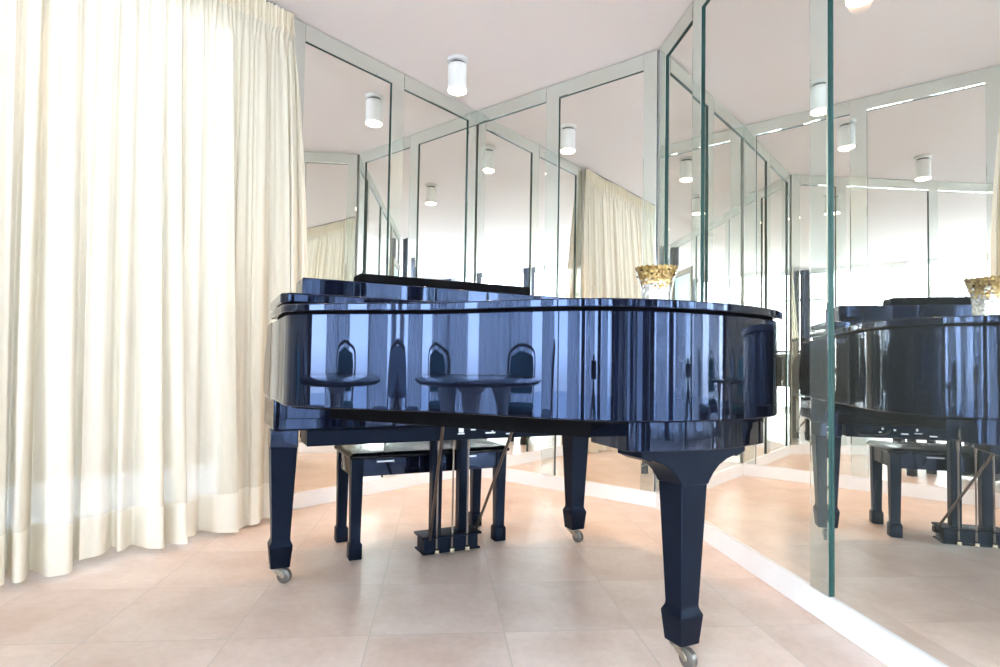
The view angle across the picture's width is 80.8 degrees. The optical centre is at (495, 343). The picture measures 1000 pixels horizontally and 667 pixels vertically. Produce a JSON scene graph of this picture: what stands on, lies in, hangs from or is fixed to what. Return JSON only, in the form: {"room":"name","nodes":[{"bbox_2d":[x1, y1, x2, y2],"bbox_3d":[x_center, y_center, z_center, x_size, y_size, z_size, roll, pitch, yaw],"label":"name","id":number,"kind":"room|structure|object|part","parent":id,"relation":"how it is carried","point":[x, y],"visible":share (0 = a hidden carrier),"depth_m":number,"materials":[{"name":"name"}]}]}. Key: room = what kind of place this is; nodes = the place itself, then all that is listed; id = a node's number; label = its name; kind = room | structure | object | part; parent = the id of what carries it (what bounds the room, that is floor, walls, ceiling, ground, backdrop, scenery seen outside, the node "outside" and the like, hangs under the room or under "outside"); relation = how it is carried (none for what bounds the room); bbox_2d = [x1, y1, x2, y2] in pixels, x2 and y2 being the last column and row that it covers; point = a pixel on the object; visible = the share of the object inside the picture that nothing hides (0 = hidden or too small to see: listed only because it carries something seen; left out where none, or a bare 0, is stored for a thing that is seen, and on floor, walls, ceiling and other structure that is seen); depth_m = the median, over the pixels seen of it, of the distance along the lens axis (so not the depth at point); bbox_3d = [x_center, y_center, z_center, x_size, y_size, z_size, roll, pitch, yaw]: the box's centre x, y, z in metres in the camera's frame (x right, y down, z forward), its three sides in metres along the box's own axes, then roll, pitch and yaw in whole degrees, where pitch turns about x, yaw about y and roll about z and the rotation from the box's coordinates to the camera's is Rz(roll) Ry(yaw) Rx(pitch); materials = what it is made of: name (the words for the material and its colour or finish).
{"room":"music room","nodes":[
{"label":"music room","id":0,"kind":"room"},
{"bbox_2d":[0,475,887,666],"bbox_3d":[0.759,0.893,-0.314,7.935,0.120,6.628,-1,-3,39],"label":"floor","id":1,"kind":"structure","parent":0,"point":[538,596],"depth_m":2.04,"materials":[{"name":"stone"}]},
{"bbox_2d":[334,439,509,560],"bbox_3d":[-0.346,0.696,2.752,0.750,0.448,0.340,2,-2,-26],"label":"piano bench","id":2,"kind":"object","parent":1,"relation":"on","point":[356,462],"visible":0.88,"depth_m":2.67,"materials":[{"name":"black paint"}]},
{"bbox_3d":[-0.709,0.703,2.723,0.054,0.418,0.054,2,-2,-26],"label":"leg","id":3,"kind":"part","parent":2,"relation":"part of","materials":[{"name":"black wood"}]},
{"bbox_3d":[-0.591,0.697,2.482,0.054,0.418,0.054,2,-2,-26],"label":"leg","id":4,"kind":"part","parent":2,"relation":"part of","materials":[{"name":"black wood"}]},
{"bbox_3d":[-0.471,0.504,2.521,0.075,0.006,0.010,2,-2,-26],"label":"catch plate","id":5,"kind":"part","parent":2,"relation":"part of","materials":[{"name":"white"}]},
{"bbox_3d":[-0.342,0.487,2.760,0.750,0.030,0.340,2,-2,-26],"label":"seat","id":6,"kind":"part","parent":2,"relation":"part of","materials":[{"name":"black leather"}]},
{"bbox_3d":[-0.101,0.724,3.022,0.054,0.418,0.054,2,-2,-26],"label":"leg","id":7,"kind":"part","parent":2,"relation":"part of","materials":[{"name":"black wood"}]},
{"bbox_3d":[0.017,0.717,2.781,0.054,0.418,0.054,2,-2,-26],"label":"leg","id":8,"kind":"part","parent":2,"relation":"part of","materials":[{"name":"black wood"}]},
{"bbox_2d":[263,273,782,666],"bbox_3d":[0.021,0.310,2.086,1.492,1.184,1.518,2,-2,-26],"label":"grand piano","id":9,"kind":"object","parent":1,"relation":"on","point":[681,388],"visible":1,"depth_m":1.65,"materials":[{"name":"black paint"}]},
{"bbox_3d":[-0.869,0.065,2.349,0.082,0.282,0.272,2,-2,-26],"label":"arm","id":10,"kind":"part","parent":9,"relation":"part of","materials":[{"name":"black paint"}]},
{"bbox_3d":[-0.807,0.613,2.216,0.094,0.446,0.094,2,-2,-26],"label":"leg","id":11,"kind":"part","parent":9,"relation":"part of","materials":[{"name":"black wood"}]},
{"bbox_2d":[296,277,563,301],"bbox_3d":[-0.208,-0.138,2.564,1.244,0.182,0.180,2,-2,-26],"label":"music stand","id":12,"kind":"object","parent":9,"relation":"attached to","point":[373,288],"depth_m":2.40,"materials":[{"name":"black paint"}]},
{"bbox_3d":[-0.259,0.612,2.559,0.046,0.420,0.046,2,-2,-26],"label":"lyre post","id":13,"kind":"part","parent":9,"relation":"part of","materials":[{"name":"black wood"}]},
{"bbox_3d":[-0.245,0.647,2.506,0.008,0.470,0.008,2,-2,-26],"label":"pedal rod","id":14,"kind":"part","parent":9,"relation":"part of","materials":[{"name":"gold metal"}]},
{"bbox_3d":[-0.182,0.650,2.536,0.008,0.470,0.008,2,-2,-26],"label":"pedal rod","id":15,"kind":"part","parent":9,"relation":"part of","materials":[{"name":"gold metal"}]},
{"bbox_3d":[-0.147,0.616,2.614,0.046,0.420,0.046,2,-2,-26],"label":"lyre post","id":16,"kind":"part","parent":9,"relation":"part of","materials":[{"name":"black wood"}]},
{"bbox_3d":[-0.119,0.652,2.567,0.008,0.470,0.008,2,-2,-26],"label":"pedal rod","id":17,"kind":"part","parent":9,"relation":"part of","materials":[{"name":"gold metal"}]},
{"bbox_3d":[0.110,-0.090,1.934,1.492,0.023,1.148,2,-2,-26],"label":"lid","id":18,"kind":"part","parent":9,"relation":"part of","materials":[{"name":"black paint"}]},
{"bbox_3d":[0.379,0.653,2.800,0.094,0.446,0.094,2,-2,-26],"label":"leg","id":19,"kind":"part","parent":9,"relation":"part of","materials":[{"name":"black wood"}]},
{"bbox_2d":[635,264,678,299],"bbox_3d":[0.525,-0.172,1.912,0.138,0.154,0.138,1,-2,0],"label":"bowl","id":20,"kind":"object","parent":9,"relation":"on","point":[656,281],"visible":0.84,"depth_m":1.87,"materials":[{"name":"gold metal"}]},
{"bbox_3d":[0.530,0.617,1.667,0.094,0.446,0.094,2,-2,-26],"label":"leg","id":21,"kind":"part","parent":9,"relation":"part of","materials":[{"name":"black wood"}]},
{"bbox_2d":[269,0,692,110],"bbox_3d":[0.808,-1.976,-0.215,7.935,0.120,6.628,-1,-3,39],"label":"ceiling","id":22,"kind":"structure","parent":0,"point":[513,49],"depth_m":3.43,"materials":[{"name":"paint"}]},
{"bbox_2d":[447,54,467,95],"bbox_3d":[-0.238,-1.695,3.718,0.132,0.206,0.132,1,-2,0],"label":"ceiling spotlight","id":23,"kind":"object","parent":22,"relation":"attached to","point":[457,67],"visible":1,"depth_m":3.67,"materials":[{"name":"white metal"}]},
{"bbox_2d":[448,86,465,95],"bbox_3d":[-0.240,-1.595,3.714,0.115,0.007,0.115,1,-2,0],"label":"diffuser","id":24,"kind":"object","parent":23,"relation":"attached to","point":[454,90],"depth_m":3.70,"materials":[{"name":"white plastic"}]},
{"bbox_3d":[-0.238,-1.680,3.717,0.119,0.162,0.119,1,-2,0],"label":"lamp shade","id":25,"kind":"part","parent":23,"relation":"part of","materials":[{"name":"white"}]},
{"bbox_3d":[-2.591,-1.909,1.512,2.836,0.012,3.379,1,-2,0],"label":"track","id":26,"kind":"object","parent":22,"relation":"attached to","visible":0},
{"bbox_2d":[0,0,306,585],"bbox_3d":[-2.425,-0.533,1.430,0.339,2.727,4.544,-1,-3,40],"label":"sheer curtain","id":27,"kind":"object","parent":26,"relation":"hanging from","point":[153,191],"visible":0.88,"depth_m":2.55,"materials":[{"name":"white fabric"}]},
{"bbox_2d":[655,52,659,490],"bbox_3d":[0.468,-0.399,4.044,1.575,2.751,0.140,-1,-3,39],"label":"wall","id":28,"kind":"structure","parent":0,"point":[658,138],"depth_m":3.56,"materials":[{"name":"paint"}]},
{"bbox_2d":[474,103,545,472],"bbox_3d":[0.095,-0.407,4.241,0.688,2.586,0.022,-1,-3,39],"label":"mirror panel","id":29,"kind":"object","parent":28,"relation":"attached to","point":[511,148],"visible":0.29,"depth_m":4.22,"materials":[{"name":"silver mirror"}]},
{"bbox_2d":[477,88,546,124],"bbox_3d":[0.107,-1.720,4.273,0.647,0.099,0.011,-1,-3,39],"label":"trim","id":30,"kind":"structure","parent":28,"relation":"attached to","point":[538,97],"depth_m":4.25,"materials":[{"name":"silver mirror"}]},
{"bbox_2d":[541,83,559,475],"bbox_3d":[0.376,-0.446,3.991,0.104,2.654,0.011,-1,-3,39],"label":"trim","id":31,"kind":"structure","parent":28,"relation":"attached to","point":[552,98],"depth_m":4.00,"materials":[{"name":"silver mirror"}]},
{"bbox_2d":[481,468,656,507],"bbox_3d":[0.389,0.927,3.930,1.475,0.090,0.036,-1,-3,39],"label":"baseboard","id":32,"kind":"structure","parent":28,"relation":"attached to","point":[594,489],"depth_m":3.73,"materials":[{"name":"white paint"}]},
{"bbox_2d":[555,71,643,488],"bbox_3d":[0.665,-0.413,3.776,0.656,2.586,0.022,-1,-3,39],"label":"mirror panel","id":33,"kind":"object","parent":28,"relation":"attached to","point":[600,202],"visible":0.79,"depth_m":3.76,"materials":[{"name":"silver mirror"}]},
{"bbox_2d":[559,54,643,97],"bbox_3d":[0.677,-1.726,3.808,0.615,0.099,0.011,-1,-3,39],"label":"trim","id":34,"kind":"structure","parent":28,"relation":"attached to","point":[635,65],"depth_m":3.79,"materials":[{"name":"silver mirror"}]},
{"bbox_2d":[640,50,657,491],"bbox_3d":[0.928,-0.452,3.542,0.088,2.654,0.011,-1,-3,39],"label":"trim","id":35,"kind":"structure","parent":28,"relation":"attached to","point":[650,104],"depth_m":3.56,"materials":[{"name":"silver mirror"}]},
{"bbox_3d":[1.450,-0.549,-0.811,0.896,2.751,8.765,1,-2,0],"label":"wall","id":36,"kind":"structure","parent":0,"visible":0},
{"bbox_2d":[657,40,667,493],"bbox_3d":[0.980,-0.455,3.446,0.011,2.654,0.088,1,-2,-5],"label":"trim","id":37,"kind":"structure","parent":36,"relation":"attached to","point":[663,58],"depth_m":3.45,"materials":[{"name":"silver mirror"}]},
{"bbox_2d":[666,1,692,55],"bbox_3d":[1.022,-1.739,3.260,0.011,0.099,0.373,1,-2,-5],"label":"trim","id":38,"kind":"structure","parent":36,"relation":"attached to","point":[686,20],"depth_m":3.24,"materials":[{"name":"silver mirror"}]},
{"bbox_2d":[666,22,692,300],"bbox_3d":[1.016,-0.427,3.217,0.022,2.586,0.414,1,-2,-5],"label":"mirror panel","id":39,"kind":"object","parent":36,"relation":"attached to","point":[680,59],"visible":0.29,"depth_m":3.22,"materials":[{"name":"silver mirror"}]},
{"bbox_2d":[691,0,703,300],"bbox_3d":[1.021,-0.470,2.977,0.011,2.654,0.107,1,-2,-5],"label":"trim","id":40,"kind":"structure","parent":36,"relation":"attached to","point":[698,10],"depth_m":2.98,"materials":[{"name":"silver mirror"}]},
{"bbox_2d":[702,0,809,583],"bbox_3d":[1.080,-0.451,2.487,0.022,2.586,0.917,1,-2,-5],"label":"mirror panel","id":41,"kind":"object","parent":36,"relation":"attached to","point":[756,219],"visible":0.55,"depth_m":2.35,"materials":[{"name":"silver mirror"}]},
{"bbox_2d":[656,492,945,666],"bbox_3d":[1.120,0.862,1.658,0.036,0.090,3.620,1,-2,-5],"label":"baseboard","id":42,"kind":"structure","parent":36,"relation":"attached to","point":[891,650],"depth_m":1.92,"materials":[{"name":"white paint"}]},
{"bbox_2d":[809,0,831,596],"bbox_3d":[1.106,-0.502,2.002,0.011,2.654,0.098,1,-2,-5],"label":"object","id":43,"kind":"structure","parent":36,"relation":"attached to","point":[819,10],"depth_m":1.98,"materials":[{"name":"silver mirror"}]},
{"bbox_2d":[830,0,999,666],"bbox_3d":[1.164,-0.482,1.525,0.022,2.586,0.900,1,-2,-5],"label":"mirror panel","id":44,"kind":"object","parent":36,"relation":"attached to","point":[915,84],"visible":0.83,"depth_m":1.58,"materials":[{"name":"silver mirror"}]},
{"bbox_3d":[-2.225,-0.511,2.122,4.281,2.751,5.073,1,-2,0],"label":"wall","id":45,"kind":"structure","parent":0,"visible":0},
{"bbox_2d":[294,18,305,131],"bbox_3d":[-1.137,-0.497,3.265,0.011,2.654,0.104,-1,-3,40],"label":"trim","id":46,"kind":"structure","parent":45,"relation":"attached to","point":[299,26],"depth_m":3.32,"materials":[{"name":"silver mirror"}]},
{"bbox_2d":[294,42,390,492],"bbox_3d":[-0.913,-0.448,3.559,0.022,2.586,0.677,-1,-3,40],"label":"mirror panel","id":47,"kind":"object","parent":45,"relation":"attached to","point":[347,110],"visible":0.5,"depth_m":3.54,"materials":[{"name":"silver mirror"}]},
{"bbox_2d":[305,24,392,82],"bbox_3d":[-0.877,-1.760,3.593,0.011,0.099,0.636,-1,-3,40],"label":"trim","id":48,"kind":"structure","parent":45,"relation":"attached to","point":[314,37],"depth_m":3.56,"materials":[{"name":"silver mirror"}]},
{"bbox_2d":[293,469,469,509],"bbox_3d":[-0.775,0.899,3.697,0.036,0.090,1.820,-1,-3,40],"label":"baseboard","id":49,"kind":"structure","parent":45,"relation":"attached to","point":[309,498],"depth_m":3.68,"materials":[{"name":"white paint"}]},
{"bbox_2d":[382,68,404,477],"bbox_3d":[-0.662,-0.470,3.832,0.011,2.654,0.103,-1,-3,40],"label":"trim","id":50,"kind":"structure","parent":45,"relation":"attached to","point":[397,85],"depth_m":3.85,"materials":[{"name":"silver mirror"}]},
{"bbox_2d":[397,90,467,474],"bbox_3d":[-0.440,-0.421,4.125,0.022,2.586,0.674,-1,-3,40],"label":"mirror panel","id":51,"kind":"object","parent":45,"relation":"attached to","point":[434,170],"visible":0.29,"depth_m":4.12,"materials":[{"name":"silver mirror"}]},
{"bbox_2d":[404,75,468,119],"bbox_3d":[-0.404,-1.733,4.159,0.011,0.099,0.633,-1,-3,40],"label":"trim","id":52,"kind":"structure","parent":45,"relation":"attached to","point":[411,85],"depth_m":4.13,"materials":[{"name":"silver mirror"}]},
{"bbox_2d":[465,107,476,282],"bbox_3d":[-0.194,-0.442,4.391,0.011,2.654,0.088,-1,-3,40],"label":"trim","id":53,"kind":"structure","parent":45,"relation":"attached to","point":[472,122],"depth_m":4.41,"materials":[{"name":"silver mirror"}]}
]}

